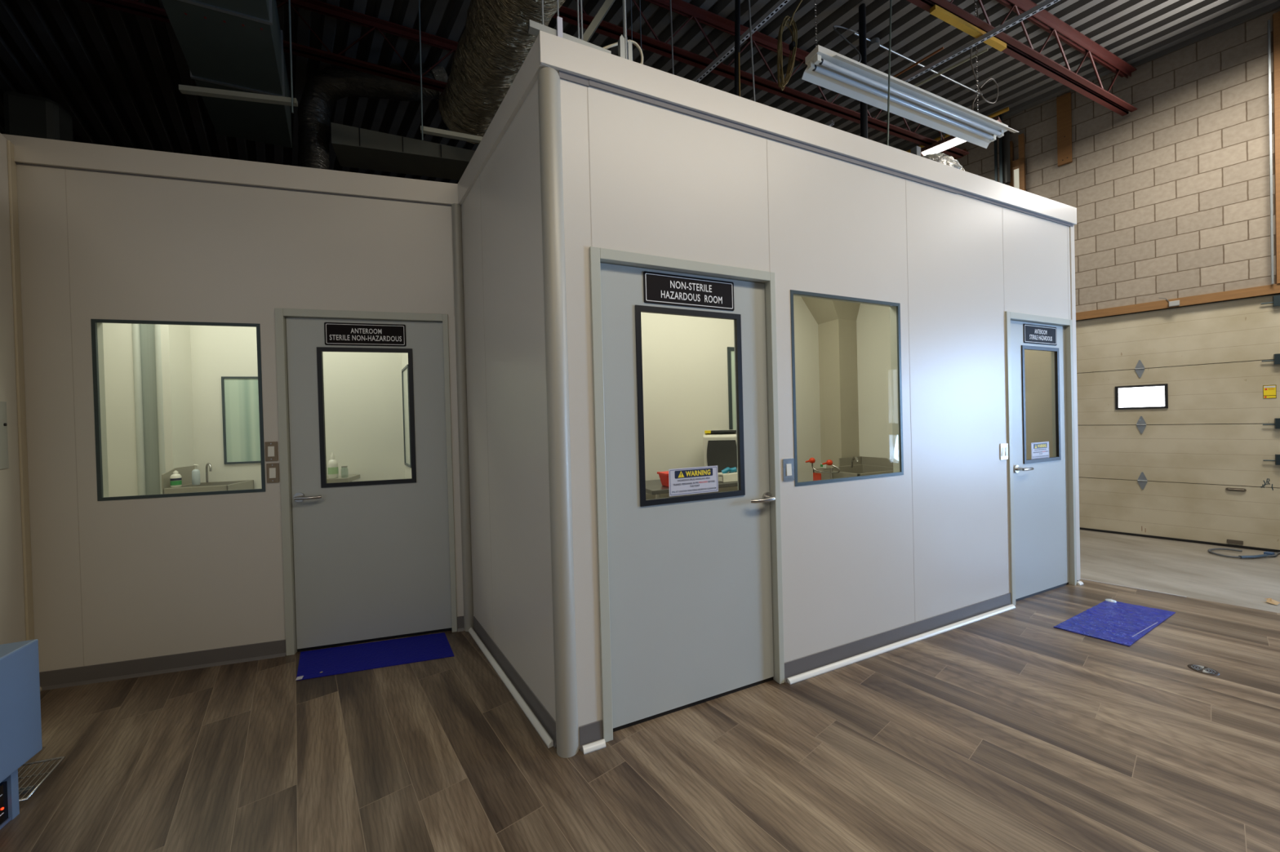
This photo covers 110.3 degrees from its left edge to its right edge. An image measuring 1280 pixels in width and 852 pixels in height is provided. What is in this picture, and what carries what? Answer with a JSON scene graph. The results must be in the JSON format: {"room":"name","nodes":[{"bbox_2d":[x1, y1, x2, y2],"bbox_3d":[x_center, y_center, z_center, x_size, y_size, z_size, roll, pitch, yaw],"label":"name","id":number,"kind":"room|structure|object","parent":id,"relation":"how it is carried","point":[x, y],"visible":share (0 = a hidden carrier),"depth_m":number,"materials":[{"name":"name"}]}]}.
{"room":"warehouse interior","nodes":[
{"label":"warehouse interior","id":0,"kind":"room"},
{"bbox_2d":[0,133,26,644],"bbox_3d":[-1.976,-0.058,0.493,0.062,3.062,5.000,-2,1,-37],"label":"wall","id":1,"kind":"structure","parent":0,"point":[12,611],"depth_m":2.38,"materials":[{"name":"paint"}]},
{"bbox_2d":[0,401,8,469],"bbox_3d":[-3.257,0.047,2.246,0.012,0.350,0.265,-2,1,-37],"label":"paper notice","id":2,"kind":"object","parent":1,"relation":"attached to","point":[4,461],"visible":1,"depth_m":2.32,"materials":[{"name":"paper"}]},
{"bbox_2d":[6,139,34,640],"bbox_3d":[-3.436,-0.035,2.476,0.010,3.060,0.066,-2,1,-37],"label":"trim","id":3,"kind":"structure","parent":1,"relation":"attached to","point":[12,177],"depth_m":2.46,"materials":[{"name":"beige paint"}]},
{"bbox_2d":[102,323,195,497],"bbox_3d":[-4.207,0.074,3.671,0.718,2.860,0.250,-2,1,-16],"label":"wall","id":4,"kind":"structure","parent":0,"point":[175,348],"depth_m":3.62,"materials":[{"name":"paint"}]},
{"bbox_2d":[16,164,463,672],"bbox_3d":[-2.716,-0.073,2.741,3.100,3.092,0.061,-2,1,-16],"label":"wall","id":5,"kind":"structure","parent":0,"point":[136,579],"depth_m":2.68,"materials":[{"name":"paint"}]},
{"bbox_2d":[39,640,286,690],"bbox_3d":[-2.836,1.428,2.670,1.211,0.100,0.016,-2,1,-16],"label":"baseboard","id":6,"kind":"structure","parent":5,"relation":"attached to","point":[91,674],"depth_m":2.66,"materials":[{"name":"plastic"}]},
{"bbox_2d":[90,319,265,501],"bbox_3d":[-2.778,-0.103,2.723,0.820,1.057,0.065,-2,1,-16],"label":"window","id":7,"kind":"structure","parent":5,"relation":"in","point":[97,344],"depth_m":2.63,"materials":[{"name":"paint"}]},
{"bbox_2d":[1,133,457,206],"bbox_3d":[-2.527,-1.573,2.776,2.633,0.144,0.071,-2,1,-16],"label":"trim","id":8,"kind":"structure","parent":5,"relation":"attached to","point":[28,150],"depth_m":2.73,"materials":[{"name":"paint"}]},
{"bbox_2d":[264,441,278,461],"bbox_3d":[-2.328,0.160,2.813,0.066,0.122,0.010,-2,1,-16],"label":"light switch","id":9,"kind":"object","parent":5,"relation":"attached to","point":[271,447],"visible":1,"depth_m":2.81,"materials":[{"name":"brown metal"}]},
{"bbox_2d":[266,462,279,483],"bbox_3d":[-2.321,0.297,2.815,0.065,0.123,0.010,-2,1,-15],"label":"light switch","id":10,"kind":"object","parent":5,"relation":"attached to","point":[272,469],"visible":1,"depth_m":2.81,"materials":[{"name":"brown metal"}]},
{"bbox_2d":[274,307,457,655],"bbox_3d":[-1.796,0.344,2.979,1.013,2.207,0.126,-2,1,-16],"label":"door","id":11,"kind":"structure","parent":5,"relation":"in","point":[365,561],"depth_m":2.96,"materials":[{"name":"paint"}]},
{"bbox_2d":[324,322,406,346],"bbox_3d":[-1.826,-0.610,2.970,0.481,0.148,0.005,-2,1,-16],"label":"door sign","id":12,"kind":"object","parent":11,"relation":"attached to","point":[335,333],"visible":1,"depth_m":2.97,"materials":[{"name":"plastic"}]},
{"bbox_2d":[451,203,473,631],"bbox_3d":[-1.240,-0.053,3.118,0.064,2.968,0.064,-2,1,-15],"label":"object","id":13,"kind":"structure","parent":5,"relation":"attached to","point":[455,208],"depth_m":3.09,"materials":[{"name":"metal"}]},
{"bbox_2d":[190,325,404,488],"bbox_3d":[-2.788,0.032,4.226,2.450,2.860,0.060,-2,1,-16],"label":"wall","id":14,"kind":"structure","parent":0,"point":[363,391],"depth_m":4.18,"materials":[{"name":"paint"}]},
{"bbox_2d":[161,462,253,493],"bbox_3d":[-3.619,0.502,3.757,0.427,0.373,0.380,-2,1,-16],"label":"sink","id":15,"kind":"object","parent":14,"relation":"attached to","point":[185,473],"visible":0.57,"depth_m":3.72,"materials":[{"name":"metal"}]},
{"bbox_2d":[169,470,182,487],"bbox_3d":[-3.722,0.423,3.573,0.065,0.133,0.065,-2,1,-15],"label":"soap bottle","id":16,"kind":"object","parent":15,"relation":"on","point":[175,479],"visible":1,"depth_m":3.56,"materials":[{"name":"white plastic"}]},
{"bbox_2d":[191,464,200,485],"bbox_3d":[-3.676,0.402,3.689,0.052,0.171,0.049,-2,1,-15],"label":"pump bottle","id":17,"kind":"object","parent":15,"relation":"on","point":[195,473],"visible":1,"depth_m":3.67,"materials":[{"name":"white plastic"}]},
{"bbox_2d":[162,480,253,493],"bbox_3d":[-3.616,0.588,3.758,0.425,0.200,0.380,-2,1,-16],"label":"basin","id":18,"kind":"object","parent":15,"relation":"in","point":[187,486],"depth_m":3.68,"materials":[{"name":"metal"}]},
{"bbox_2d":[221,376,260,464],"bbox_3d":[-3.342,-0.059,4.035,0.715,0.775,0.013,-2,1,-15],"label":"window","id":19,"kind":"structure","parent":14,"relation":"in","point":[240,394],"depth_m":3.98,"materials":[{"name":"glass"}]},
{"bbox_2d":[400,352,411,479],"bbox_3d":[-1.875,0.013,3.727,0.066,2.860,1.476,-2,1,-35],"label":"wall","id":20,"kind":"structure","parent":0,"point":[404,355],"depth_m":4.13,"materials":[{"name":"paint"}]},
{"bbox_2d":[401,364,411,467],"bbox_3d":[-2.126,-0.084,4.057,0.013,0.900,0.450,-2,1,-34],"label":"window","id":21,"kind":"structure","parent":20,"relation":"in","point":[405,376],"depth_m":4.08,"materials":[{"name":"glass"}]},
{"bbox_2d":[461,79,555,721],"bbox_3d":[-0.779,-0.101,2.545,0.050,3.050,1.453,-2,1,-35],"label":"wall","id":22,"kind":"structure","parent":0,"point":[509,235],"depth_m":2.36,"materials":[{"name":"paint"}]},
{"bbox_2d":[457,36,551,205],"bbox_3d":[-0.820,-1.604,2.506,0.060,0.166,1.495,-2,1,-35],"label":"trim","id":23,"kind":"structure","parent":22,"relation":"attached to","point":[526,77],"depth_m":2.29,"materials":[{"name":"paint"}]},
{"bbox_2d":[468,627,553,748],"bbox_3d":[-0.790,1.413,2.538,0.024,0.024,1.388,-2,1,-35],"label":"trim","id":24,"kind":"structure","parent":22,"relation":"attached to","point":[544,735],"depth_m":2.34,"materials":[{"name":"plastic"}]},
{"bbox_2d":[473,616,556,747],"bbox_3d":[-0.768,1.374,2.539,0.017,0.100,1.393,-2,1,-35],"label":"baseboard","id":25,"kind":"structure","parent":22,"relation":"attached to","point":[546,720],"depth_m":2.35,"materials":[{"name":"plastic"}]},
{"bbox_2d":[0,579,1279,851],"bbox_3d":[-1.342,1.449,1.472,15.780,0.001,14.000,-2,1,-24],"label":"floor","id":26,"kind":"structure","parent":0,"point":[1012,731],"depth_m":1.88,"materials":[{"name":"plastic"}]},
{"bbox_2d":[0,639,42,830],"bbox_3d":[-2.327,1.155,1.285,0.345,0.642,0.855,-2,1,-24],"label":"base cabinet","id":27,"kind":"object","parent":26,"relation":"on","point":[20,724],"visible":1,"depth_m":1.66,"materials":[{"name":"metal"}]},
{"bbox_2d":[17,755,65,802],"bbox_3d":[-2.595,1.466,1.805,0.327,0.025,0.302,-2,1,-24],"label":"wire rack","id":28,"kind":"object","parent":26,"relation":"on","point":[28,789],"visible":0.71,"depth_m":1.86,"materials":[{"name":"metal"}]},
{"bbox_2d":[131,324,146,495],"bbox_3d":[-4.040,0.071,3.598,0.044,2.860,0.044,-2,1,-16],"label":"column","id":29,"kind":"structure","parent":26,"relation":"on","point":[135,330],"depth_m":3.58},
{"bbox_2d":[154,324,165,494],"bbox_3d":[-3.901,0.067,3.637,0.044,2.860,0.044,-2,1,-16],"label":"column","id":30,"kind":"structure","parent":26,"relation":"on","point":[157,327],"depth_m":3.62,"materials":[{"name":"metal"}]},
{"bbox_2d":[326,474,359,483],"bbox_3d":[-2.835,0.964,3.986,0.520,1.003,0.320,-2,1,-16],"label":"steel table","id":31,"kind":"object","parent":26,"relation":"on","point":[341,478],"visible":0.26,"depth_m":3.92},
{"bbox_2d":[327,452,338,478],"bbox_3d":[-2.707,0.346,3.927,0.077,0.225,0.077,-2,1,-16],"label":"spray bottle","id":32,"kind":"object","parent":31,"relation":"on","point":[333,470],"visible":1,"depth_m":3.90,"materials":[{"name":"white plastic"}]},
{"bbox_2d":[295,632,453,680],"bbox_3d":[-1.669,1.442,2.818,0.965,0.007,0.375,-2,1,-16],"label":"door mat","id":33,"kind":"object","parent":26,"relation":"on","point":[314,664],"visible":1,"depth_m":2.80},
{"bbox_2d":[537,66,578,758],"bbox_3d":[-0.355,-0.054,1.937,0.096,2.944,0.096,-2,1,-24],"label":"column corner","id":34,"kind":"structure","parent":26,"relation":"on","point":[548,79],"depth_m":1.90,"materials":[{"name":"metal"}]},
{"bbox_2d":[645,479,737,498],"bbox_3d":[0.516,0.904,3.513,1.140,0.955,0.500,-2,1,-24],"label":"steel table","id":35,"kind":"object","parent":26,"relation":"on","point":[655,487],"visible":0.14,"depth_m":3.26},
{"bbox_2d":[702,429,737,472],"bbox_3d":[0.671,0.226,3.630,0.299,0.386,0.230,-1,1,12],"label":"dispenser","id":36,"kind":"object","parent":35,"relation":"on","point":[720,449],"visible":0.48,"depth_m":3.53,"materials":[{"name":"white plastic"}]},
{"bbox_2d":[717,466,737,482],"bbox_3d":[0.671,0.366,3.409,0.150,0.111,0.100,-2,1,-24],"label":"glove box","id":37,"kind":"object","parent":35,"relation":"on","point":[729,474],"visible":0.77,"depth_m":3.37,"materials":[{"name":"white cardboard"}]},
{"bbox_2d":[1053,599,1175,646],"bbox_3d":[3.224,1.306,3.017,0.961,0.016,0.331,-2,1,-28],"label":"mat","id":38,"kind":"object","parent":26,"relation":"on","point":[1112,620],"visible":1,"depth_m":2.98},
{"bbox_2d":[1187,664,1219,675],"bbox_3d":[3.058,1.321,2.418,0.110,0.005,0.110,-2,1,-24],"label":"floor drain","id":39,"kind":"object","parent":26,"relation":"on","point":[1202,669],"visible":1,"depth_m":2.41,"materials":[{"name":"metal"}]},
{"bbox_2d":[0,0,1279,183],"bbox_3d":[-0.144,-3.839,2.780,21.638,0.085,18.000,-2,1,-39],"label":"ceiling","id":40,"kind":"structure","parent":0,"point":[117,74],"depth_m":4.55,"materials":[{"name":"metal"}]},
{"bbox_2d":[79,0,457,92],"bbox_3d":[-2.146,-3.477,4.194,11.808,0.442,0.116,-2,1,-24],"label":"joist","id":41,"kind":"object","parent":40,"relation":"attached to","point":[135,7],"visible":0.25,"depth_m":3.98,"materials":[{"name":"metal"}]},
{"bbox_2d":[288,0,293,113],"bbox_3d":[-2.176,-2.832,2.756,0.014,1.780,0.010,-2,1,-24],"label":"rod","id":42,"kind":"object","parent":40,"relation":"hanging from","point":[289,1],"visible":1,"depth_m":2.76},
{"bbox_2d":[160,0,292,147],"bbox_3d":[-2.638,-2.556,2.879,0.497,0.470,1.910,-2,1,-34],"label":"duct","id":43,"kind":"object","parent":42,"relation":"hanging from","point":[229,45],"visible":1,"depth_m":2.85,"materials":[{"name":"metal"}]},
{"bbox_2d":[178,84,297,106],"bbox_3d":[-2.458,-2.029,2.738,0.619,0.030,0.035,-2,1,-13],"label":"channel","id":44,"kind":"object","parent":42,"relation":"hanging from","point":[184,89],"visible":1,"depth_m":2.73,"materials":[{"name":"metal"}]},
{"bbox_2d":[297,65,448,169],"bbox_3d":[-2.587,-2.628,4.433,1.379,2.184,0.290,-2,1,-24],"label":"flexible duct","id":45,"kind":"object","parent":40,"relation":"hanging from","point":[322,90],"visible":0.66,"depth_m":4.21,"materials":[{"name":"metal"}]},
{"bbox_2d":[330,122,475,180],"bbox_3d":[-2.192,-2.733,4.604,1.600,0.210,0.408,-2,1,-24],"label":"duct","id":46,"kind":"object","parent":45,"relation":"attached to","point":[353,147],"visible":0.73,"depth_m":4.41,"materials":[{"name":"metal"}]},
{"bbox_2d":[418,0,423,140],"bbox_3d":[-1.511,-2.852,3.051,0.020,1.780,0.010,-2,1,-24],"label":"rod","id":47,"kind":"object","parent":40,"relation":"hanging from","point":[419,0],"visible":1,"depth_m":3.05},
{"bbox_2d":[420,125,482,143],"bbox_3d":[-1.265,-2.065,3.180,0.544,0.030,0.036,-2,1,-20],"label":"channel","id":48,"kind":"object","parent":47,"relation":"hanging from","point":[429,131],"visible":0.64,"depth_m":3.15,"materials":[{"name":"metal"}]},
{"bbox_2d":[438,0,565,144],"bbox_3d":[-0.980,-2.982,3.286,0.529,0.535,2.368,-2,1,-35],"label":"duct","id":49,"kind":"object","parent":40,"relation":"hanging from","point":[495,42],"visible":0.76,"depth_m":3.39,"materials":[{"name":"metal"}]},
{"bbox_2d":[528,0,611,53],"bbox_3d":[-0.348,-2.725,2.093,0.390,2.080,0.055,-2,1,-24],"label":"channel","id":50,"kind":"object","parent":40,"relation":"hanging from","point":[534,28],"visible":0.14,"depth_m":2.06,"materials":[{"name":"metal"}]},
{"bbox_2d":[580,0,615,42],"bbox_3d":[-0.160,-2.201,2.314,0.465,0.740,0.040,-2,1,-24],"label":"strut","id":51,"kind":"object","parent":50,"relation":"attached to","point":[598,18],"visible":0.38,"depth_m":2.27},
{"bbox_2d":[617,0,632,61],"bbox_3d":[-0.094,-2.682,2.203,0.072,2.180,0.040,-2,1,-24],"label":"hanger","id":52,"kind":"object","parent":40,"relation":"hanging from","point":[624,47],"visible":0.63,"depth_m":2.20,"materials":[{"name":"metal"}]},
{"bbox_2d":[734,0,740,96],"bbox_3d":[0.768,-2.641,3.510,0.127,2.332,0.053,-2,1,-24],"label":"pipe","id":53,"kind":"object","parent":40,"relation":"hanging from","point":[737,2],"visible":0.37,"depth_m":3.50,"materials":[{"name":"black metal"}]},
{"bbox_2d":[552,0,968,158],"bbox_3d":[-1.467,-3.486,3.182,12.228,0.442,0.116,-2,1,-24],"label":"joist","id":54,"kind":"object","parent":40,"relation":"attached to","point":[682,7],"visible":0.53,"depth_m":4.21,"materials":[{"name":"metal"}]},
{"bbox_2d":[692,0,791,82],"bbox_3d":[1.136,-3.273,3.396,0.038,0.035,2.132,-2,1,-37],"label":"channel","id":55,"kind":"object","parent":54,"relation":"attached to","point":[777,6],"visible":0.83,"depth_m":3.73,"materials":[{"name":"metal"}]},
{"bbox_2d":[777,0,802,90],"bbox_3d":[1.341,-3.431,4.005,0.263,0.818,0.103,-2,1,-15],"label":"cable coil","id":56,"kind":"object","parent":40,"relation":"hanging from","point":[793,46],"visible":1,"depth_m":3.99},
{"bbox_2d":[858,3,867,138],"bbox_3d":[2.057,-2.680,4.088,0.077,2.330,0.060,-2,1,-24],"label":"pipe","id":57,"kind":"object","parent":40,"relation":"hanging from","point":[862,7],"visible":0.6,"depth_m":4.06,"materials":[{"name":"metal"}]},
{"bbox_2d":[886,0,892,146],"bbox_3d":[1.722,-2.763,3.064,0.148,2.131,0.012,-2,1,-24],"label":"rod","id":58,"kind":"object","parent":40,"relation":"hanging from","point":[891,1],"visible":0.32,"depth_m":3.05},
{"bbox_2d":[801,0,1018,148],"bbox_3d":[2.231,-3.188,3.570,2.345,1.310,0.240,-2,1,-24],"label":"strip light","id":59,"kind":"object","parent":40,"relation":"hanging from","point":[827,68],"depth_m":3.47,"materials":[{"name":"metal"}]},
{"bbox_2d":[914,48,987,86],"bbox_3d":[2.822,-3.286,4.123,0.022,0.021,0.632,-2,1,-42],"label":"conduit","id":60,"kind":"object","parent":59,"relation":"attached to","point":[986,49],"visible":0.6,"depth_m":4.08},
{"bbox_2d":[853,32,982,95],"bbox_3d":[3.026,-3.812,4.735,2.100,0.050,0.100,-2,1,-24],"label":"conduit","id":61,"kind":"object","parent":40,"relation":"attached to","point":[874,43],"visible":0.88,"depth_m":4.56,"materials":[{"name":"metal"}]},
{"bbox_2d":[920,115,1002,155],"bbox_3d":[3.630,-3.611,5.118,0.374,0.590,0.760,-2,1,-41],"label":"strip light","id":62,"kind":"object","parent":40,"relation":"hanging from","point":[949,142],"visible":0.39,"depth_m":5.28,"materials":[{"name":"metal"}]},
{"bbox_2d":[921,137,965,155],"bbox_3d":[3.715,-3.325,5.187,0.150,0.012,0.720,-2,1,-41],"label":"diffuser","id":63,"kind":"object","parent":62,"relation":"attached to","point":[944,144],"depth_m":5.29,"materials":[{"name":"plastic"}]},
{"bbox_2d":[994,114,1010,184],"bbox_3d":[4.595,-2.630,5.634,0.095,2.592,0.160,-2,1,-42],"label":"door track","id":64,"kind":"object","parent":40,"relation":"hanging from","point":[1004,141],"visible":0.44,"depth_m":5.59,"materials":[{"name":"metal"}]},
{"bbox_2d":[640,295,821,499],"bbox_3d":[0.933,-0.135,4.051,4.547,3.000,0.060,-2,1,-24],"label":"wall","id":65,"kind":"structure","parent":0,"point":[685,375],"depth_m":3.81,"materials":[{"name":"paint"}]},
{"bbox_2d":[727,346,736,430],"bbox_3d":[1.070,-0.173,4.071,0.615,1.070,0.013,-2,1,-24],"label":"window","id":66,"kind":"structure","parent":65,"relation":"in","point":[731,350],"depth_m":3.95,"materials":[{"name":"paint"}]},
{"bbox_2d":[555,70,1079,749],"bbox_3d":[1.608,-0.172,2.818,4.312,3.061,0.063,-2,1,-24],"label":"wall","id":67,"kind":"structure","parent":0,"point":[862,558],"depth_m":2.60,"materials":[{"name":"paint"}]},
{"bbox_2d":[578,720,603,751],"bbox_3d":[-0.214,1.365,1.964,0.105,0.100,0.016,-2,1,-24],"label":"baseboard","id":68,"kind":"structure","parent":67,"relation":"attached to","point":[592,732],"depth_m":1.97,"materials":[{"name":"plastic"}]},
{"bbox_2d":[582,738,605,755],"bbox_3d":[-0.200,1.402,1.949,0.100,0.024,0.024,-2,1,-24],"label":"trim","id":69,"kind":"structure","parent":67,"relation":"attached to","point":[599,744],"depth_m":1.94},
{"bbox_2d":[589,246,784,742],"bbox_3d":[0.267,0.296,2.214,1.031,2.207,0.116,-2,1,-24],"label":"door","id":70,"kind":"structure","parent":67,"relation":"in","point":[691,590],"depth_m":2.19,"materials":[{"name":"paint"}]},
{"bbox_2d":[643,271,734,311],"bbox_3d":[0.253,-0.667,2.217,0.516,0.149,0.005,-2,1,-24],"label":"door sign","id":71,"kind":"object","parent":70,"relation":"attached to","point":[659,288],"visible":1,"depth_m":2.21,"materials":[{"name":"plastic"}]},
{"bbox_2d":[668,465,718,496],"bbox_3d":[0.273,0.275,2.241,0.285,0.134,0.002,-2,1,-24],"label":"warning label","id":72,"kind":"object","parent":70,"relation":"attached to","point":[696,480],"visible":1,"depth_m":2.24,"materials":[{"name":"paper"}]},
{"bbox_2d":[782,458,794,481],"bbox_3d":[0.810,0.238,2.426,0.077,0.120,0.010,-2,1,-24],"label":"light switch","id":73,"kind":"object","parent":67,"relation":"attached to","point":[788,464],"visible":1,"depth_m":2.42,"materials":[{"name":"metal"}]},
{"bbox_2d":[537,30,1076,225],"bbox_3d":[1.561,-1.655,2.787,4.366,0.133,0.070,-2,1,-24],"label":"trim","id":74,"kind":"structure","parent":67,"relation":"attached to","point":[556,52],"depth_m":2.35,"materials":[{"name":"paint"}]},
{"bbox_2d":[558,70,1072,226],"bbox_3d":[1.593,-1.575,2.780,4.252,0.030,0.008,-2,1,-24],"label":"trim","id":75,"kind":"structure","parent":67,"relation":"attached to","point":[563,75],"depth_m":2.37,"materials":[{"name":"metal"}]},
{"bbox_2d":[790,289,903,486],"bbox_3d":[1.229,-0.219,2.651,0.885,1.078,0.065,-2,1,-24],"label":"window","id":76,"kind":"structure","parent":67,"relation":"in","point":[895,308],"depth_m":2.79,"materials":[{"name":"paint"}]},
{"bbox_2d":[784,592,1011,683],"bbox_3d":[1.754,1.305,2.838,2.133,0.100,0.016,-2,1,-24],"label":"baseboard","id":77,"kind":"structure","parent":67,"relation":"attached to","point":[808,663],"depth_m":2.74,"materials":[{"name":"plastic"}]},
{"bbox_2d":[786,604,1015,684],"bbox_3d":[1.763,1.343,2.820,2.108,0.024,0.024,-2,1,-24],"label":"trim","id":78,"kind":"structure","parent":67,"relation":"attached to","point":[799,677],"depth_m":2.72,"materials":[{"name":"plastic"}]},
{"bbox_2d":[1004,311,1076,605],"bbox_3d":[3.113,0.231,3.470,0.918,2.165,0.120,-2,1,-24],"label":"door","id":79,"kind":"structure","parent":67,"relation":"in","point":[1042,491],"depth_m":3.49,"materials":[{"name":"paint"}]},
{"bbox_2d":[1022,324,1057,345],"bbox_3d":[3.133,-0.713,3.484,0.464,0.146,0.005,-2,1,-24],"label":"door sign","id":80,"kind":"object","parent":79,"relation":"attached to","point":[1033,334],"visible":1,"depth_m":3.48,"materials":[{"name":"plastic"}]},
{"bbox_2d":[1031,441,1048,459],"bbox_3d":[3.156,0.193,3.511,0.254,0.130,0.002,-2,1,-24],"label":"warning label","id":81,"kind":"object","parent":79,"relation":"attached to","point":[1038,450],"visible":1,"depth_m":3.51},
{"bbox_2d":[1069,224,1080,580],"bbox_3d":[3.556,-0.190,3.684,0.061,2.918,0.072,-2,1,-24],"label":"trim","id":82,"kind":"structure","parent":67,"relation":"attached to","point":[1071,228],"depth_m":3.65,"materials":[{"name":"paint"}]},
{"bbox_2d":[800,296,860,468],"bbox_3d":[1.803,-0.039,4.197,0.580,2.760,0.380,-2,1,-24],"label":"wall","id":83,"kind":"structure","parent":0,"point":[836,321],"depth_m":4.23,"materials":[{"name":"paint"}]},
{"bbox_2d":[856,303,893,461],"bbox_3d":[2.290,-0.069,3.888,0.060,2.800,1.340,-2,1,-24],"label":"wall","id":84,"kind":"structure","parent":0,"point":[873,322],"depth_m":4.09,"materials":[{"name":"paint"}]},
{"bbox_2d":[838,456,862,466],"bbox_3d":[1.974,0.365,4.174,0.290,0.145,0.012,-2,1,-24],"label":"backsplash","id":85,"kind":"structure","parent":84,"relation":"attached to","point":[842,461],"depth_m":4.15,"materials":[{"name":"metal"}]},
{"bbox_2d":[813,456,893,480],"bbox_3d":[1.921,0.467,3.888,0.624,0.388,0.492,-2,1,-24],"label":"sink","id":86,"kind":"object","parent":84,"relation":"attached to","point":[857,466],"visible":0.36,"depth_m":4.06,"materials":[{"name":"metal"}]},
{"bbox_2d":[805,457,839,479],"bbox_3d":[1.569,0.423,3.798,0.096,0.296,0.331,-2,1,-24],"label":"station","id":87,"kind":"object","parent":86,"relation":"on","point":[828,462],"visible":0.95,"depth_m":3.75,"materials":[{"name":"metal"}]},
{"bbox_2d":[813,464,893,479],"bbox_3d":[1.927,0.517,3.883,0.620,0.288,0.480,-2,1,-24],"label":"basin","id":88,"kind":"object","parent":86,"relation":"in","point":[846,470],"depth_m":3.99,"materials":[{"name":"metal"}]},
{"bbox_2d":[1024,349,1053,459],"bbox_3d":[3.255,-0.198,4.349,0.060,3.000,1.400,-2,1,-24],"label":"window","id":89,"kind":"structure","parent":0,"point":[1037,364],"depth_m":3.85,"materials":[{"name":"glass"}]},
{"bbox_2d":[920,8,1279,320],"bbox_3d":[6.869,-1.413,3.597,0.200,5.250,12.000,-2,1,-42],"label":"wall","id":90,"kind":"structure","parent":0,"point":[1170,195],"depth_m":4.76,"materials":[{"name":"brick"}]},
{"bbox_2d":[905,106,1008,152],"bbox_3d":[3.827,-3.841,6.159,0.045,0.064,1.980,-2,1,-42],"label":"gas pipe","id":91,"kind":"object","parent":90,"relation":"attached to","point":[1006,109],"visible":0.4,"depth_m":5.53,"materials":[{"name":"metal"}]},
{"bbox_2d":[1009,133,1026,191],"bbox_3d":[4.798,-2.495,5.648,0.099,2.312,0.145,-2,1,-42],"label":"wood post","id":92,"kind":"object","parent":90,"relation":"attached to","point":[1017,167],"visible":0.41,"depth_m":5.59,"materials":[{"name":"brown wood"}]},
{"bbox_2d":[906,0,1137,115],"bbox_3d":[-0.577,-3.479,2.264,13.108,0.487,0.116,-2,1,-24],"label":"joist","id":93,"kind":"object","parent":90,"relation":"attached to","point":[1062,31],"depth_m":4.24,"materials":[{"name":"metal"}]},
{"bbox_2d":[901,0,1060,82],"bbox_3d":[2.913,-3.324,3.852,0.038,0.035,1.746,-2,1,-41],"label":"channel","id":94,"kind":"object","parent":93,"relation":"attached to","point":[1046,3],"visible":0.74,"depth_m":3.81,"materials":[{"name":"metal"}]},
{"bbox_2d":[1056,92,1072,166],"bbox_3d":[5.081,-3.549,5.334,0.042,0.815,0.125,-2,1,-42],"label":"board","id":95,"kind":"object","parent":90,"relation":"attached to","point":[1064,108],"visible":1,"depth_m":5.32,"materials":[{"name":"brown wood"}]},
{"bbox_2d":[1075,293,1279,551],"bbox_3d":[5.090,-0.007,5.527,0.085,2.500,3.480,-2,1,-42],"label":"door","id":96,"kind":"structure","parent":90,"relation":"in","point":[1179,437],"depth_m":4.74,"materials":[{"name":"paint"}]},
{"bbox_2d":[1262,385,1276,398],"bbox_3d":[6.133,-0.334,4.339,0.003,0.128,0.075,-2,1,-42],"label":"sticker","id":97,"kind":"object","parent":96,"relation":"attached to","point":[1268,391],"visible":1,"depth_m":4.34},
{"bbox_2d":[1075,283,1279,320],"bbox_3d":[5.078,-1.300,5.449,0.050,0.088,3.650,-2,1,-42],"label":"lintel","id":98,"kind":"object","parent":90,"relation":"attached to","point":[1273,289],"depth_m":4.67,"materials":[{"name":"brown wood"}]},
{"bbox_2d":[1267,19,1274,284],"bbox_3d":[6.037,-2.617,4.264,0.030,2.510,0.013,-2,1,-42],"label":"vertical rail","id":99,"kind":"object","parent":90,"relation":"attached to","point":[1268,20],"visible":1,"depth_m":4.26,"materials":[{"name":"metal"}]},
{"bbox_2d":[1272,11,1279,284],"bbox_3d":[6.109,-2.644,4.219,0.039,2.560,0.113,-2,1,-42],"label":"board","id":100,"kind":"object","parent":90,"relation":"attached to","point":[1276,16],"visible":1,"depth_m":4.24,"materials":[{"name":"brown wood"}]},
{"bbox_2d":[1080,528,1279,613],"bbox_3d":[1.043,1.380,2.531,21.000,0.001,14.000,-2,1,-24],"label":"ground","id":101,"kind":"structure","parent":0,"point":[1176,567],"depth_m":3.96,"materials":[{"name":"concrete"}]},
{"bbox_2d":[1207,548,1279,558],"bbox_3d":[5.939,1.216,4.317,0.816,0.030,0.286,-2,1,-7],"label":"extension cord","id":102,"kind":"object","parent":101,"relation":"on","point":[1266,553],"visible":1,"depth_m":4.21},
{"bbox_3d":[1.149,-1.415,3.385,4.502,0.040,1.340,-2,1,-24],"label":"ceiling","id":103,"kind":"structure","parent":0,"visible":0},
{"bbox_2d":[747,0,755,101],"bbox_3d":[0.787,-2.358,3.085,0.081,1.770,0.012,-2,1,-24],"label":"rod","id":104,"kind":"object","parent":103,"relation":"on","point":[748,1],"visible":0.32,"depth_m":3.08,"materials":[{"name":"metal"}]},
{"bbox_2d":[910,146,964,170],"bbox_3d":[2.366,-1.871,3.655,1.041,0.718,0.356,-2,1,-9],"label":"duct","id":105,"kind":"object","parent":103,"relation":"on","point":[943,158],"visible":0.1,"depth_m":3.52,"materials":[{"name":"metal"}]},
{"bbox_3d":[-2.981,-1.406,3.444,3.160,0.040,1.440,-2,1,-16],"label":"ceiling","id":106,"kind":"structure","parent":0,"visible":0},
{"bbox_2d":[3,91,73,142],"bbox_3d":[-4.143,-1.818,3.083,0.250,0.850,0.200,-2,1,-24],"label":"air duct","id":107,"kind":"object","parent":106,"relation":"on","point":[24,115],"visible":0.44,"depth_m":3.01,"materials":[{"name":"metal"}]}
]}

